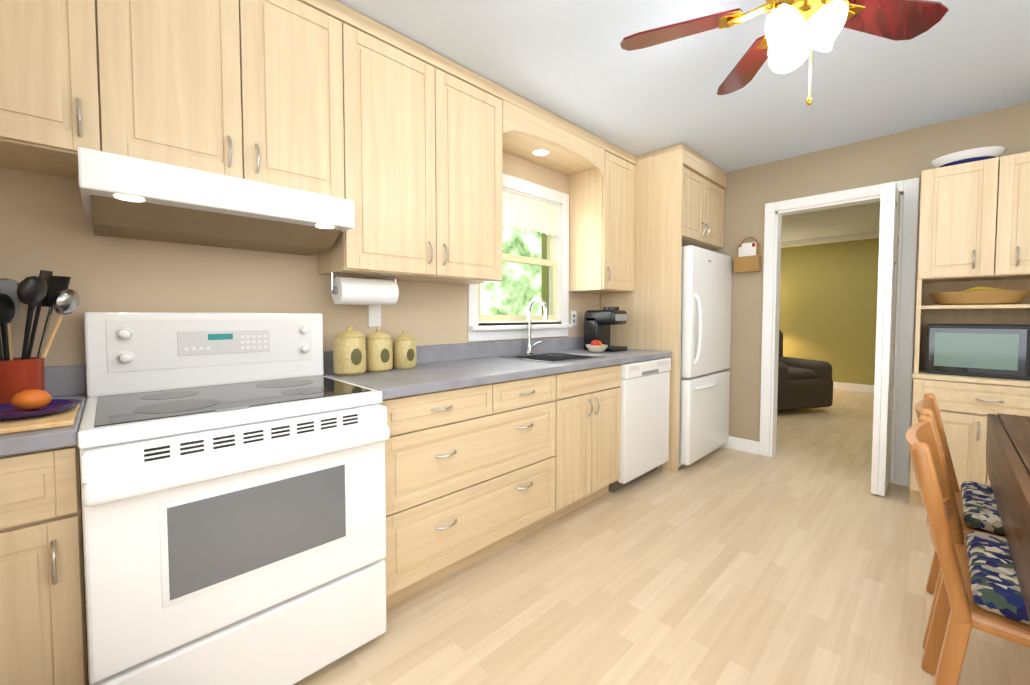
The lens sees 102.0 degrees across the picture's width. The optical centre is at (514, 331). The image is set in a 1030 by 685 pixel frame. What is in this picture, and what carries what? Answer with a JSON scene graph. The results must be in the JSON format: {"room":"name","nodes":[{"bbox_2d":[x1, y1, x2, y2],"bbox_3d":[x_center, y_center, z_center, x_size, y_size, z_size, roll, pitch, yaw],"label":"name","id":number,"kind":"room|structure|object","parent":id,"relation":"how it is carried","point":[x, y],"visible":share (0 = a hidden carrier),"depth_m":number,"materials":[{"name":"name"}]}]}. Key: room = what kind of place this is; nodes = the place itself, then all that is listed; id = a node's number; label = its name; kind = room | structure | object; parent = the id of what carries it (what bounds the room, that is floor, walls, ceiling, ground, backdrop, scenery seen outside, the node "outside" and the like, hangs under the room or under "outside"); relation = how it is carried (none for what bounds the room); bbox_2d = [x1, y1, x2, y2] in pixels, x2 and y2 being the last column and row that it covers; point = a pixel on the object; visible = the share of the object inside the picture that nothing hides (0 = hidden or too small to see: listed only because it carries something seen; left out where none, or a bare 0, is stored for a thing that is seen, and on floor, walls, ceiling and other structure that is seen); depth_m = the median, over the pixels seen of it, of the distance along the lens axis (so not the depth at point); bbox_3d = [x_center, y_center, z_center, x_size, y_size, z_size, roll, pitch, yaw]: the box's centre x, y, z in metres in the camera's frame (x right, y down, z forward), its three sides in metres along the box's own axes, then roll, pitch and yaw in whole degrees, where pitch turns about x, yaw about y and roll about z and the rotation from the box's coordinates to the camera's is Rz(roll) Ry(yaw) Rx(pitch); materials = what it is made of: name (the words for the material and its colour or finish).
{"room":"kitchen and dining room","nodes":[
{"label":"kitchen and dining room","id":0,"kind":"room"},
{"bbox_2d":[0,151,599,393],"bbox_3d":[-0.197,-0.149,2.768,4.520,2.440,0.120,-2,3,-44],"label":"wall","id":1,"kind":"structure","parent":0,"point":[46,222],"depth_m":1.59,"materials":[{"name":"beige paint"}]},
{"bbox_2d":[0,0,135,178],"bbox_3d":[-1.424,-0.909,1.222,0.398,0.796,0.328,-2,3,-44],"label":"upper cabinet","id":2,"kind":"object","parent":1,"relation":"attached to","point":[66,65],"depth_m":1.17,"materials":[{"name":"brown wood"}]},
{"bbox_2d":[128,0,351,199],"bbox_3d":[-1.087,-0.921,1.550,0.770,0.796,0.328,-2,3,-44],"label":"upper cabinet","id":3,"kind":"object","parent":1,"relation":"attached to","point":[253,90],"depth_m":1.47,"materials":[{"name":"brown wood"}]},
{"bbox_2d":[77,147,354,255],"bbox_3d":[-1.042,-0.429,1.518,0.740,0.184,0.462,-2,3,-44],"label":"range hood","id":4,"kind":"object","parent":3,"relation":"attached to","point":[123,196],"visible":1,"depth_m":1.35,"materials":[{"name":"white metal"}]},
{"bbox_2d":[368,305,380,326],"bbox_3d":[-0.726,-0.084,2.159,0.070,0.115,0.008,-2,3,-44],"label":"electrical outlet","id":5,"kind":"object","parent":1,"relation":"attached to","point":[374,315],"visible":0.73,"depth_m":2.15,"materials":[{"name":"white plastic"}]},
{"bbox_2d":[317,7,507,284],"bbox_3d":[-0.517,-0.808,2.111,0.937,1.066,0.328,-2,3,-44],"label":"upper cabinet","id":6,"kind":"object","parent":1,"relation":"attached to","point":[402,142],"depth_m":1.95,"materials":[{"name":"brown wood"}]},
{"bbox_2d":[331,272,398,304],"bbox_3d":[-0.699,-0.197,1.955,0.313,0.142,0.124,-2,3,-44],"label":"paper towel roll","id":7,"kind":"object","parent":6,"relation":"attached to","point":[353,291],"visible":1,"depth_m":1.90,"materials":[{"name":"white paper"}]},
{"bbox_2d":[323,336,584,371],"bbox_3d":[-0.097,0.111,2.772,2.329,0.100,0.020,-2,3,-44],"label":"backsplash","id":8,"kind":"structure","parent":1,"relation":"attached to","point":[425,354],"depth_m":2.65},
{"bbox_2d":[467,173,571,341],"bbox_3d":[0.037,-0.502,2.938,0.988,1.097,0.165,-2,3,-44],"label":"window","id":9,"kind":"structure","parent":1,"relation":"in","point":[556,262],"depth_m":3.05,"materials":[{"name":"white wood"}]},
{"bbox_2d":[502,189,558,236],"bbox_3d":[0.048,-0.836,2.914,0.820,0.251,0.020,-2,3,-44],"label":"curtain valance","id":10,"kind":"object","parent":9,"relation":"hanging from","point":[521,212],"visible":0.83,"depth_m":2.97,"materials":[{"name":"beige fabric"}]},
{"bbox_2d":[571,311,576,325],"bbox_3d":[0.467,-0.108,3.321,0.070,0.115,0.010,-2,3,-44],"label":"electrical outlet","id":11,"kind":"object","parent":1,"relation":"attached to","point":[573,317],"visible":0.9,"depth_m":3.32,"materials":[{"name":"white plastic"}]},
{"bbox_2d":[564,140,639,295],"bbox_3d":[0.687,-0.852,3.285,0.440,1.066,0.328,-2,3,-44],"label":"upper cabinet","id":12,"kind":"object","parent":1,"relation":"attached to","point":[604,178],"depth_m":3.13,"materials":[{"name":"brown wood"}]},
{"bbox_2d":[636,143,726,255],"bbox_3d":[1.306,-1.068,3.624,0.878,0.661,0.696,-2,3,-44],"label":"upper cabinet","id":13,"kind":"object","parent":1,"relation":"attached to","point":[682,192],"depth_m":3.22,"materials":[{"name":"brown wood"}]},
{"bbox_2d":[293,389,1029,684],"bbox_3d":[2.196,1.078,3.656,9.120,0.080,5.420,-2,3,-44],"label":"floor","id":14,"kind":"structure","parent":0,"point":[803,555],"depth_m":1.77,"materials":[{"name":"laminate"}]},
{"bbox_2d":[0,448,88,684],"bbox_3d":[-1.364,0.699,1.139,0.282,0.868,0.618,-2,3,-44],"label":"base cabinet","id":15,"kind":"object","parent":14,"relation":"on","point":[43,624],"depth_m":0.97,"materials":[{"name":"brown wood"}]},
{"bbox_2d":[0,392,86,459],"bbox_3d":[-1.355,0.243,1.113,0.283,0.038,0.644,-2,3,-44],"label":"countertop","id":16,"kind":"structure","parent":15,"relation":"on","point":[25,443],"depth_m":0.95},
{"bbox_2d":[0,270,79,403],"bbox_3d":[-1.429,0.010,1.232,0.207,0.416,0.264,-2,3,-44],"label":"utensil crock","id":17,"kind":"object","parent":16,"relation":"on","point":[25,370],"visible":0.9,"depth_m":1.21,"materials":[{"name":"brown ceramic"}]},
{"bbox_2d":[0,389,81,434],"bbox_3d":[-1.237,0.187,1.053,0.200,0.076,0.300,-2,3,-44],"label":"serving board","id":18,"kind":"object","parent":16,"relation":"on","point":[29,410],"visible":1,"depth_m":1.04,"materials":[{"name":"brown wood"}]},
{"bbox_2d":[77,312,389,684],"bbox_3d":[-0.940,0.527,1.443,0.754,1.190,0.715,-2,3,-44],"label":"stove","id":19,"kind":"object","parent":14,"relation":"on","point":[233,488],"visible":1,"depth_m":1.23,"materials":[{"name":"white metal"}]},
{"bbox_2d":[380,372,567,609],"bbox_3d":[-0.337,0.661,2.140,1.069,0.868,0.618,-2,3,-44],"label":"base cabinet","id":20,"kind":"object","parent":14,"relation":"on","point":[489,451],"depth_m":1.84,"materials":[{"name":"brown wood"}]},
{"bbox_2d":[323,348,671,399],"bbox_3d":[0.121,0.188,2.552,2.329,0.038,0.644,-2,3,-44],"label":"countertop","id":21,"kind":"structure","parent":20,"relation":"on","point":[441,375],"depth_m":2.00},
{"bbox_2d":[333,325,365,375],"bbox_3d":[-0.755,0.081,1.909,0.142,0.222,0.143,-2,3,-44],"label":"canister","id":22,"kind":"object","parent":21,"relation":"on","point":[349,353],"visible":1,"depth_m":1.85,"materials":[{"name":"ceramic"}]},
{"bbox_2d":[365,328,392,371],"bbox_3d":[-0.662,0.084,2.029,0.130,0.209,0.131,-2,3,-44],"label":"canister","id":23,"kind":"object","parent":21,"relation":"on","point":[379,351],"visible":0.98,"depth_m":1.98,"materials":[{"name":"ceramic"}]},
{"bbox_2d":[393,330,415,368],"bbox_3d":[-0.565,0.086,2.137,0.119,0.196,0.120,-2,3,-44],"label":"canister","id":24,"kind":"object","parent":21,"relation":"on","point":[404,349],"visible":1,"depth_m":2.09,"materials":[{"name":"ceramic"}]},
{"bbox_2d":[499,298,605,362],"bbox_3d":[0.243,0.056,2.697,0.520,0.562,0.473,-2,3,-44],"label":"sink","id":25,"kind":"object","parent":21,"relation":"in","point":[549,357],"visible":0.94,"depth_m":2.83,"materials":[{"name":"silver metal"}]},
{"bbox_2d":[586,340,607,352],"bbox_3d":[0.598,0.103,3.051,0.160,0.093,0.160,-2,3,-44],"label":"fruit bowl","id":26,"kind":"object","parent":21,"relation":"on","point":[595,346],"visible":1,"depth_m":3.01,"materials":[{"name":"ceramic"}]},
{"bbox_2d":[583,307,627,351],"bbox_3d":[0.701,-0.025,3.228,0.200,0.335,0.283,-2,3,-44],"label":"coffee maker","id":27,"kind":"object","parent":21,"relation":"on","point":[597,323],"visible":0.81,"depth_m":3.18,"materials":[{"name":"black plastic"}]},
{"bbox_2d":[609,357,670,492],"bbox_3d":[0.722,0.624,3.131,0.632,0.868,0.627,-2,3,-44],"label":"dishwasher","id":28,"kind":"object","parent":14,"relation":"on","point":[644,427],"visible":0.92,"depth_m":2.86,"materials":[{"name":"white metal"}]},
{"bbox_2d":[678,245,731,469],"bbox_3d":[1.365,0.189,3.627,0.847,1.700,0.792,-2,3,-44],"label":"refrigerator","id":29,"kind":"object","parent":14,"relation":"on","point":[706,297],"visible":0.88,"depth_m":3.26,"materials":[{"name":"white metal"}]},
{"bbox_2d":[777,330,832,410],"bbox_3d":[3.374,0.433,5.479,0.900,0.970,0.990,-1,2,-14],"label":"recliner","id":30,"kind":"object","parent":14,"relation":"on","point":[805,383],"visible":0.27,"depth_m":5.04,"materials":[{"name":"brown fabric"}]},
{"bbox_2d":[915,393,1005,648],"bbox_3d":[1.757,0.696,1.470,0.498,0.850,0.527,-2,3,-44],"label":"dining chair","id":31,"kind":"object","parent":14,"relation":"on","point":[976,506],"visible":0.4,"depth_m":1.50,"materials":[{"name":"brown wood"}]},
{"bbox_2d":[906,414,1029,684],"bbox_3d":[1.356,0.711,1.079,0.498,0.850,0.527,-2,3,-44],"label":"dining chair","id":32,"kind":"object","parent":14,"relation":"on","point":[979,588],"visible":1,"depth_m":1.04,"materials":[{"name":"brown wood"}]},
{"bbox_2d":[909,152,1029,506],"bbox_3d":[2.779,0.053,2.445,0.475,2.060,0.630,-2,3,-44],"label":"hutch","id":33,"kind":"object","parent":14,"relation":"on","point":[974,226],"visible":0.6,"depth_m":2.40,"materials":[{"name":"brown wood"}]},
{"bbox_2d":[931,146,1005,167],"bbox_3d":[2.718,-1.020,2.513,0.294,0.077,0.310,-2,3,-44],"label":"decorative plate","id":34,"kind":"object","parent":33,"relation":"on","point":[970,155],"visible":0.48,"depth_m":2.42,"materials":[{"name":"white ceramic"}]},
{"bbox_2d":[925,324,1029,379],"bbox_3d":[2.810,0.106,2.478,0.326,0.300,0.520,-2,3,-44],"label":"microwave","id":35,"kind":"object","parent":33,"relation":"on","point":[991,350],"visible":1,"depth_m":2.40,"materials":[{"name":"black plastic"}]},
{"bbox_2d":[930,286,1029,304],"bbox_3d":[2.778,-0.218,2.503,0.281,0.116,0.412,-2,3,-44],"label":"fruit basket","id":36,"kind":"object","parent":33,"relation":"on","point":[980,295],"visible":1,"depth_m":2.42,"materials":[{"name":"wicker"}]},
{"bbox_2d":[986,413,1029,620],"bbox_3d":[1.792,0.759,0.993,1.540,0.760,0.833,-2,3,-44],"label":"dining table","id":37,"kind":"object","parent":14,"relation":"on","point":[1008,453],"visible":0.77,"depth_m":1.23,"materials":[{"name":"brown wood"}]},
{"bbox_2d":[336,0,1029,241],"bbox_3d":[2.160,-1.436,3.455,8.920,0.080,5.320,-2,3,-44],"label":"ceiling","id":38,"kind":"structure","parent":0,"point":[573,62],"depth_m":2.18,"materials":[{"name":"white paint"}]},
{"bbox_2d":[620,0,948,105],"bbox_3d":[0.891,-1.021,1.309,1.047,0.579,1.076,-2,3,-44],"label":"ceiling fan","id":39,"kind":"object","parent":38,"relation":"hanging from","point":[797,31],"visible":1,"depth_m":1.40,"materials":[{"name":"red wood"}]},
{"bbox_2d":[541,233,898,386],"bbox_3d":[3.596,-0.244,5.266,4.400,2.440,4.800,-2,3,-44],"label":"wall","id":40,"kind":"structure","parent":0,"point":[828,302],"depth_m":6.69,"materials":[{"name":"green paint"}]},
{"bbox_2d":[781,229,898,392],"bbox_3d":[5.074,-0.298,6.707,0.070,2.439,4.600,-2,3,-44],"label":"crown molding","id":41,"kind":"structure","parent":40,"relation":"attached to","point":[853,386],"depth_m":6.55,"materials":[{"name":"beige wood"}]},
{"bbox_2d":[711,102,1029,470],"bbox_3d":[2.677,-0.157,2.973,0.120,2.440,3.600,-2,3,-44],"label":"wall","id":42,"kind":"structure","parent":0,"point":[750,192],"depth_m":3.27,"materials":[{"name":"beige paint"}]},
{"bbox_2d":[733,236,760,272],"bbox_3d":[1.959,-0.661,3.522,0.104,0.306,0.185,-2,3,-44],"label":"basket","id":43,"kind":"object","parent":42,"relation":"attached to","point":[748,259],"visible":1,"depth_m":3.50,"materials":[{"name":"wicker"}]},
{"bbox_2d":[721,436,909,486],"bbox_3d":[2.628,1.009,2.970,0.013,0.110,3.598,-2,3,-44],"label":"baseboard","id":44,"kind":"structure","parent":42,"relation":"attached to","point":[744,445],"depth_m":3.62,"materials":[{"name":"white wood"}]},
{"bbox_2d":[759,178,918,485],"bbox_3d":[2.443,0.001,3.219,0.152,2.105,0.920,-2,3,-44],"label":"door frame","id":45,"kind":"structure","parent":42,"relation":"attached to","point":[905,301],"depth_m":2.98,"materials":[{"name":"white wood"}]},
{"bbox_2d":[871,182,899,495],"bbox_3d":[2.489,0.054,2.804,0.355,2.008,0.069,-2,3,-44],"label":"bifold door","id":46,"kind":"structure","parent":42,"relation":"in","point":[885,322],"depth_m":2.69,"materials":[{"name":"white wood"}]},
{"label":"outside","id":47,"kind":"structure","parent":0,"visible":0},
{"bbox_2d":[481,224,541,314],"bbox_3d":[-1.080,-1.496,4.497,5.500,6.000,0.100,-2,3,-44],"label":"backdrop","id":48,"kind":"structure","parent":47,"point":[517,289],"depth_m":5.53,"materials":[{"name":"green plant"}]}
]}

